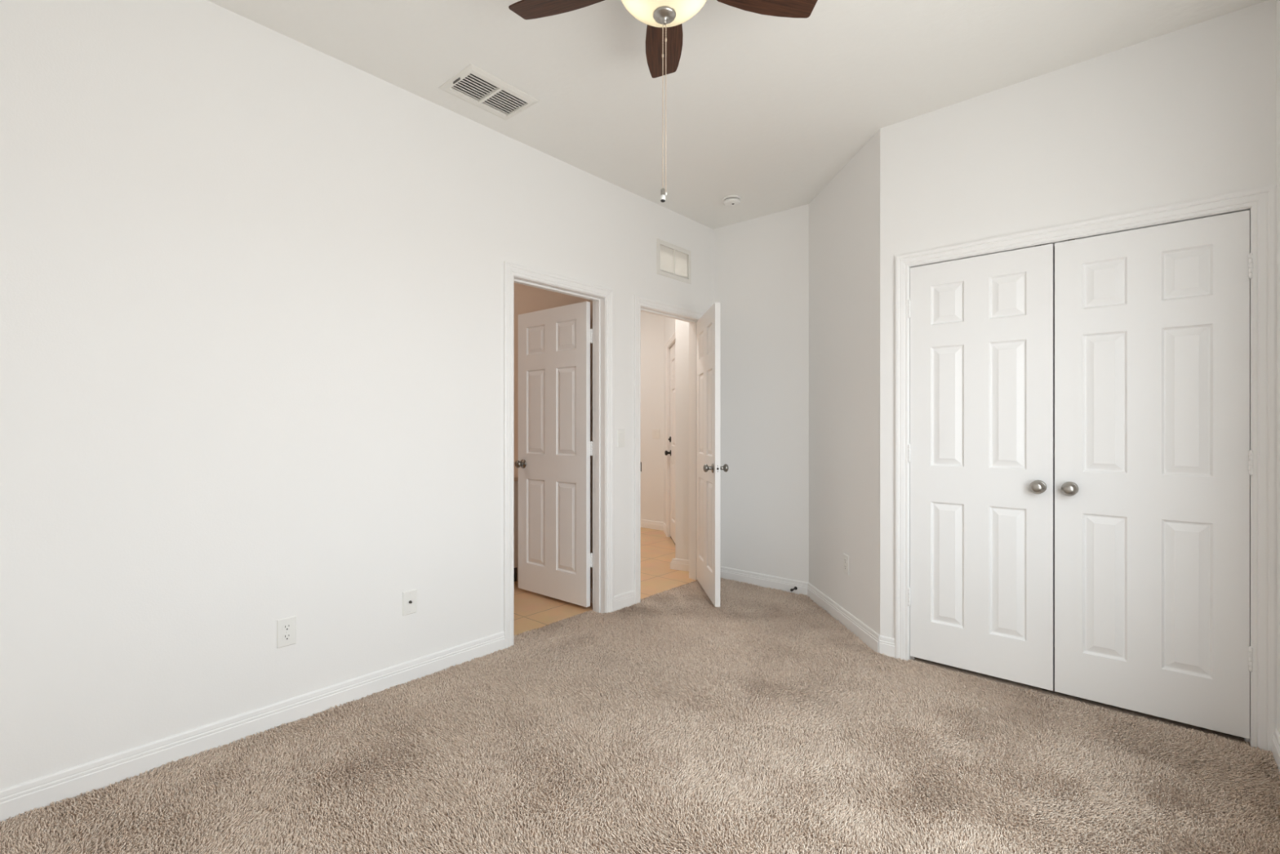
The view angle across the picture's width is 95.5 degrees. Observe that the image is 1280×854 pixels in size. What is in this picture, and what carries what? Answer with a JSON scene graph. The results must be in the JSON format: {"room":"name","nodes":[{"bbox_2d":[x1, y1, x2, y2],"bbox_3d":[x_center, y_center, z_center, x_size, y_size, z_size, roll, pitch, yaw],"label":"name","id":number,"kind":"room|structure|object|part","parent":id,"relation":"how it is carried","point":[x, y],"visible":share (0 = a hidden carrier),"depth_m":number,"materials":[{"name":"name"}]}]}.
{"room":"empty bedroom","nodes":[
{"label":"empty bedroom","id":0,"kind":"room"},
{"bbox_2d":[0,0,713,789],"bbox_3d":[-0.852,-0.189,3.098,0.115,2.782,4.465,0,0,41],"label":"wall","id":1,"kind":"structure","parent":0,"point":[251,276],"depth_m":2.22,"materials":[{"name":"white paint"}]},
{"bbox_2d":[0,631,504,822],"bbox_3d":[-1.467,1.152,2.301,0.012,0.100,2.226,0,0,41],"label":"baseboard","id":2,"kind":"structure","parent":1,"relation":"attached to","point":[21,797],"depth_m":2.17,"materials":[{"name":"white paint"}]},
{"bbox_2d":[276,615,296,648],"bbox_3d":[-1.427,0.828,2.350,0.007,0.115,0.071,0,0,41],"label":"wall outlet","id":3,"kind":"object","parent":1,"relation":"attached to","point":[286,627],"visible":1,"depth_m":2.35,"materials":[{"name":"white plastic"}]},
{"bbox_2d":[282,632,291,640],"bbox_3d":[-1.425,0.848,2.349,0.002,0.027,0.034,0,0,41],"label":"socket","id":4,"kind":"object","parent":3,"relation":"attached to","point":[286,636],"depth_m":2.35,"materials":[{"name":"white plastic"}]},
{"bbox_2d":[282,622,291,631],"bbox_3d":[-1.425,0.808,2.349,0.002,0.027,0.034,0,0,41],"label":"socket","id":5,"kind":"object","parent":3,"relation":"attached to","point":[286,626],"depth_m":2.35,"materials":[{"name":"white plastic"}]},
{"bbox_2d":[402,588,417,615],"bbox_3d":[-1.081,0.826,2.738,0.016,0.112,0.071,0,0,41],"label":"cable plate","id":6,"kind":"object","parent":1,"relation":"attached to","point":[410,597],"visible":1,"depth_m":2.74,"materials":[{"name":"white plastic"}]},
{"bbox_2d":[514,301,592,607],"bbox_3d":[-0.603,0.177,4.014,0.720,1.986,0.168,0,0,40],"label":"door","id":7,"kind":"structure","parent":1,"relation":"in","point":[555,446],"depth_m":3.98,"materials":[{"name":"white paint"}]},
{"bbox_3d":[-0.862,0.265,4.167,0.065,0.065,0.067,0,0,40],"label":"knob","id":8,"kind":"part","parent":7,"relation":"part of","materials":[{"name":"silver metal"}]},
{"bbox_2d":[503,261,613,648],"bbox_3d":[-0.495,0.154,3.492,0.133,2.095,0.845,0,0,41],"label":"door frame","id":9,"kind":"structure","parent":1,"relation":"attached to","point":[510,269],"depth_m":3.73,"materials":[{"name":"white paint"}]},
{"bbox_2d":[617,429,624,447],"bbox_3d":[-0.122,0.074,3.835,0.012,0.116,0.072,0,0,41],"label":"light switch","id":10,"kind":"object","parent":1,"relation":"attached to","point":[620,433],"visible":1,"depth_m":3.83,"materials":[{"name":"white plastic"}]},
{"bbox_2d":[613,590,635,612],"bbox_3d":[-0.107,1.152,3.851,0.012,0.100,0.208,0,0,41],"label":"baseboard","id":11,"kind":"structure","parent":1,"relation":"attached to","point":[626,599],"depth_m":3.85,"materials":[{"name":"white paint"}]},
{"bbox_2d":[633,294,705,604],"bbox_3d":[0.200,0.154,4.285,0.132,2.095,0.849,0,0,41],"label":"door frame","id":12,"kind":"structure","parent":1,"relation":"attached to","point":[638,300],"depth_m":4.13,"materials":[{"name":"white paint"}]},
{"bbox_2d":[656,238,690,284],"bbox_3d":[0.249,-1.210,4.270,0.021,0.252,0.409,0,0,41],"label":"air vent","id":13,"kind":"object","parent":1,"relation":"in","point":[673,264],"visible":1,"depth_m":4.26,"materials":[{"name":"white metal"}]},
{"bbox_2d":[696,302,728,606],"bbox_3d":[0.482,0.181,4.161,0.168,1.994,0.728,0,0,-4],"label":"door","id":14,"kind":"structure","parent":1,"relation":"in","point":[708,468],"depth_m":4.04,"materials":[{"name":"white paint"}]},
{"bbox_3d":[0.454,0.273,3.865,0.067,0.065,0.065,0,0,-4],"label":"knob","id":15,"kind":"part","parent":14,"relation":"part of","materials":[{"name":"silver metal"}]},
{"bbox_3d":[0.509,0.273,3.807,0.025,0.056,0.002,0,0,-4],"label":"latch plate","id":16,"kind":"part","parent":14,"relation":"part of","materials":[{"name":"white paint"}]},
{"bbox_3d":[0.555,0.273,3.873,0.067,0.065,0.065,0,0,-4],"label":"knob","id":17,"kind":"part","parent":14,"relation":"part of","materials":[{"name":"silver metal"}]},
{"bbox_2d":[514,282,592,588],"bbox_3d":[-1.397,-0.193,4.979,3.185,2.774,0.115,0,0,41],"label":"wall","id":18,"kind":"structure","parent":0,"point":[527,299],"depth_m":4.36,"materials":[{"name":"beige paint"}]},
{"bbox_2d":[590,588,592,603],"bbox_3d":[-0.586,1.148,4.183,0.915,0.092,0.012,0,0,41],"label":"baseboard","id":19,"kind":"structure","parent":18,"relation":"attached to","point":[591,589],"depth_m":3.95,"materials":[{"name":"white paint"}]},
{"bbox_2d":[0,527,1279,853],"bbox_3d":[-0.426,1.248,3.656,6.390,0.108,5.865,0,0,41],"label":"floor","id":20,"kind":"structure","parent":0,"point":[988,677],"depth_m":2.25,"materials":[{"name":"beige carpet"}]},
{"bbox_2d":[514,476,518,581],"bbox_3d":[-1.462,0.789,4.593,0.927,0.809,0.548,0,0,41],"label":"bathroom vanity","id":21,"kind":"object","parent":20,"relation":"on","point":[516,478],"visible":0.06,"depth_m":4.49,"materials":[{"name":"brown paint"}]},
{"bbox_2d":[0,577,1279,853],"bbox_3d":[0.376,1.191,2.244,3.092,0.021,3.895,0,0,41],"label":"carpet","id":22,"kind":"structure","parent":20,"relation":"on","point":[628,631],"depth_m":2.04,"materials":[{"name":"beige carpet"}]},
{"bbox_2d":[640,311,664,522],"bbox_3d":[-0.326,-0.193,7.319,1.710,2.774,0.115,0,0,41],"label":"wall","id":23,"kind":"structure","parent":0,"point":[652,326],"depth_m":6.83,"materials":[{"name":"white paint"}]},
{"bbox_2d":[640,519,666,534],"bbox_3d":[-0.243,1.148,7.139,0.215,0.092,1.862,0,0,-42],"label":"baseboard","id":24,"kind":"structure","parent":23,"relation":"attached to","point":[644,523],"depth_m":6.80,"materials":[{"name":"white paint"}]},
{"bbox_2d":[652,428,659,438],"bbox_3d":[0.185,0.079,6.787,0.116,0.116,0.012,0,0,41],"label":"light switch","id":25,"kind":"object","parent":23,"relation":"attached to","point":[655,432],"visible":1,"depth_m":6.79,"materials":[{"name":"white plastic"}]},
{"bbox_2d":[664,316,675,524],"bbox_3d":[0.396,-0.193,5.803,0.115,2.774,1.830,0,0,-4],"label":"wall","id":26,"kind":"structure","parent":0,"point":[669,323],"depth_m":6.55,"materials":[{"name":"white paint"}]},
{"bbox_2d":[664,342,675,544],"bbox_3d":[0.353,0.170,5.860,0.127,2.044,0.900,0,0,-4],"label":"door","id":27,"kind":"structure","parent":26,"relation":"in","point":[672,438],"depth_m":6.12,"materials":[{"name":"white paint"}]},
{"bbox_3d":[0.298,0.278,6.239,0.067,0.065,0.065,0,0,-4],"label":"knob","id":28,"kind":"part","parent":27,"relation":"part of","materials":[{"name":"black metal"}]},
{"bbox_2d":[666,331,675,537],"bbox_3d":[0.383,0.137,5.862,0.132,2.115,1.032,0,0,-4],"label":"door frame","id":29,"kind":"structure","parent":26,"relation":"attached to","point":[673,342],"depth_m":6.31,"materials":[{"name":"white paint"}]},
{"bbox_2d":[675,319,688,559],"bbox_3d":[0.471,-0.193,4.818,0.345,2.774,0.137,0,0,-1],"label":"wall","id":30,"kind":"structure","parent":0,"point":[682,327],"depth_m":4.85,"materials":[{"name":"white paint"}]},
{"bbox_2d":[670,558,688,571],"bbox_3d":[0.405,1.148,4.854,0.304,0.092,0.085,0,0,31],"label":"baseboard","id":31,"kind":"structure","parent":30,"relation":"attached to","point":[676,563],"depth_m":4.85,"materials":[{"name":"white paint"}]},
{"bbox_2d":[207,0,1267,229],"bbox_3d":[-0.438,-1.625,3.643,6.390,0.090,5.900,0,0,41],"label":"ceiling","id":32,"kind":"structure","parent":0,"point":[766,111],"depth_m":2.53,"materials":[{"name":"white paint"}]},
{"bbox_2d":[438,63,539,119],"bbox_3d":[-0.713,-1.619,2.763,0.270,0.113,0.380,0,0,41],"label":"ceiling vent","id":33,"kind":"object","parent":32,"relation":"in","point":[497,86],"visible":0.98,"depth_m":2.76,"materials":[{"name":"white metal"}]},
{"bbox_2d":[508,0,817,202],"bbox_3d":[0.064,-1.140,1.779,1.034,0.880,1.005,0,0,41],"label":"ceiling fan","id":34,"kind":"object","parent":32,"relation":"hanging from","point":[664,20],"visible":1,"depth_m":1.95,"materials":[{"name":"brown wood"}]},
{"bbox_3d":[-0.263,-1.417,1.934,0.352,0.006,0.141,0,11,20],"label":"blade","id":35,"kind":"part","parent":34,"relation":"part of","materials":[{"name":"brown wood"}]},
{"bbox_3d":[0.071,-1.007,1.810,0.004,0.530,0.003,0,0,41],"label":"pull chain","id":36,"kind":"part","parent":34,"relation":"part of","materials":[{"name":"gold metal"}]},
{"bbox_3d":[0.076,-1.335,1.810,0.300,0.110,0.300,0,0,41],"label":"lamp shade","id":37,"kind":"part","parent":34,"relation":"part of","materials":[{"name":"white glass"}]},
{"bbox_3d":[0.090,-1.417,2.171,0.141,0.006,0.352,-11,0,2],"label":"blade","id":38,"kind":"part","parent":34,"relation":"part of","materials":[{"name":"brown wood"}]},
{"bbox_3d":[0.081,-0.995,1.808,0.004,0.530,0.003,0,0,41],"label":"pull chain","id":39,"kind":"part","parent":34,"relation":"part of","materials":[{"name":"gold metal"}]},
{"bbox_3d":[0.423,-1.417,1.909,0.352,0.006,0.141,0,-11,-16],"label":"blade","id":40,"kind":"part","parent":34,"relation":"part of","materials":[{"name":"brown wood"}]},
{"bbox_2d":[722,195,742,206],"bbox_3d":[0.637,-1.558,4.028,0.134,0.043,0.134,0,0,41],"label":"smoke detector","id":41,"kind":"object","parent":32,"relation":"attached to","point":[730,200],"visible":1,"depth_m":3.99,"materials":[{"name":"white plastic"}]},
{"bbox_3d":[0.637,-1.573,4.028,0.134,0.013,0.134,0,0,41],"label":"plate","id":42,"kind":"part","parent":41,"relation":"part of","materials":[{"name":"white plastic"}]},
{"bbox_2d":[808,128,879,634],"bbox_3d":[1.284,-0.189,3.604,0.100,2.782,1.044,0,0,-4],"label":"wall","id":43,"kind":"structure","parent":0,"point":[844,216],"depth_m":3.51,"materials":[{"name":"white paint"}]},
{"bbox_2d":[807,582,879,653],"bbox_3d":[1.228,1.152,3.600,0.012,0.100,1.044,0,0,-4],"label":"baseboard","id":44,"kind":"structure","parent":43,"relation":"attached to","point":[868,636],"depth_m":3.47,"materials":[{"name":"white paint"}]},
{"bbox_2d":[843,553,848,574],"bbox_3d":[1.238,0.824,3.497,0.007,0.115,0.071,0,0,-3],"label":"wall outlet","id":45,"kind":"object","parent":43,"relation":"attached to","point":[846,557],"visible":1,"depth_m":3.49,"materials":[{"name":"white plastic"}]},
{"bbox_2d":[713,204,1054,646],"bbox_3d":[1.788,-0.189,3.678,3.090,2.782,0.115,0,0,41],"label":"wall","id":46,"kind":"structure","parent":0,"point":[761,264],"depth_m":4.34,"materials":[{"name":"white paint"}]},
{"bbox_2d":[720,565,808,595],"bbox_3d":[0.887,1.152,4.384,0.804,0.100,0.012,0,0,41],"label":"baseboard","id":47,"kind":"structure","parent":46,"relation":"attached to","point":[758,579],"depth_m":4.34,"materials":[{"name":"white paint"}]},
{"bbox_2d":[880,0,1275,638],"bbox_3d":[1.845,-0.189,2.654,1.423,2.782,0.115,0,0,41],"label":"wall","id":48,"kind":"structure","parent":0,"point":[1188,113],"depth_m":2.53,"materials":[{"name":"white paint"}]},
{"bbox_2d":[879,635,894,657],"bbox_3d":[1.298,1.152,3.048,0.080,0.100,0.012,0,0,41],"label":"baseboard","id":49,"kind":"structure","parent":48,"relation":"attached to","point":[886,644],"depth_m":3.04,"materials":[{"name":"white paint"}]},
{"bbox_2d":[907,243,1053,690],"bbox_3d":[1.600,0.177,2.779,0.609,1.993,0.094,0,0,41],"label":"door","id":50,"kind":"structure","parent":48,"relation":"in","point":[980,449],"depth_m":2.76,"materials":[{"name":"white paint"}]},
{"bbox_3d":[1.777,0.269,2.600,0.060,0.060,0.059,0,0,41],"label":"knob","id":51,"kind":"part","parent":50,"relation":"part of","materials":[{"name":"silver metal"}]},
{"bbox_2d":[894,184,1276,751],"bbox_3d":[1.870,0.157,2.620,1.344,2.090,0.132,0,0,41],"label":"door frame","id":52,"kind":"structure","parent":48,"relation":"attached to","point":[1262,201],"depth_m":2.18,"materials":[{"name":"white paint"}]},
{"bbox_2d":[1054,209,1253,738],"bbox_3d":[2.062,0.177,2.373,0.609,1.993,0.094,0,0,41],"label":"door","id":53,"kind":"structure","parent":48,"relation":"in","point":[1153,457],"depth_m":2.37,"materials":[{"name":"white paint"}]},
{"bbox_3d":[1.864,0.269,2.524,0.060,0.060,0.059,0,0,41],"label":"knob","id":54,"kind":"part","parent":53,"relation":"part of","materials":[{"name":"silver metal"}]},
{"bbox_2d":[1275,0,1279,734],"bbox_3d":[1.434,-0.189,1.018,0.115,2.782,4.352,0,0,41],"label":"wall","id":55,"kind":"structure","parent":0,"point":[1277,2],"depth_m":2.11,"materials":[{"name":"white paint"}]},
{"bbox_2d":[1271,728,1279,773],"bbox_3d":[1.182,1.152,0.828,0.012,0.100,3.504,0,0,41],"label":"baseboard","id":56,"kind":"structure","parent":55,"relation":"attached to","point":[1276,736],"depth_m":2.08,"materials":[{"name":"white paint"}]}
]}

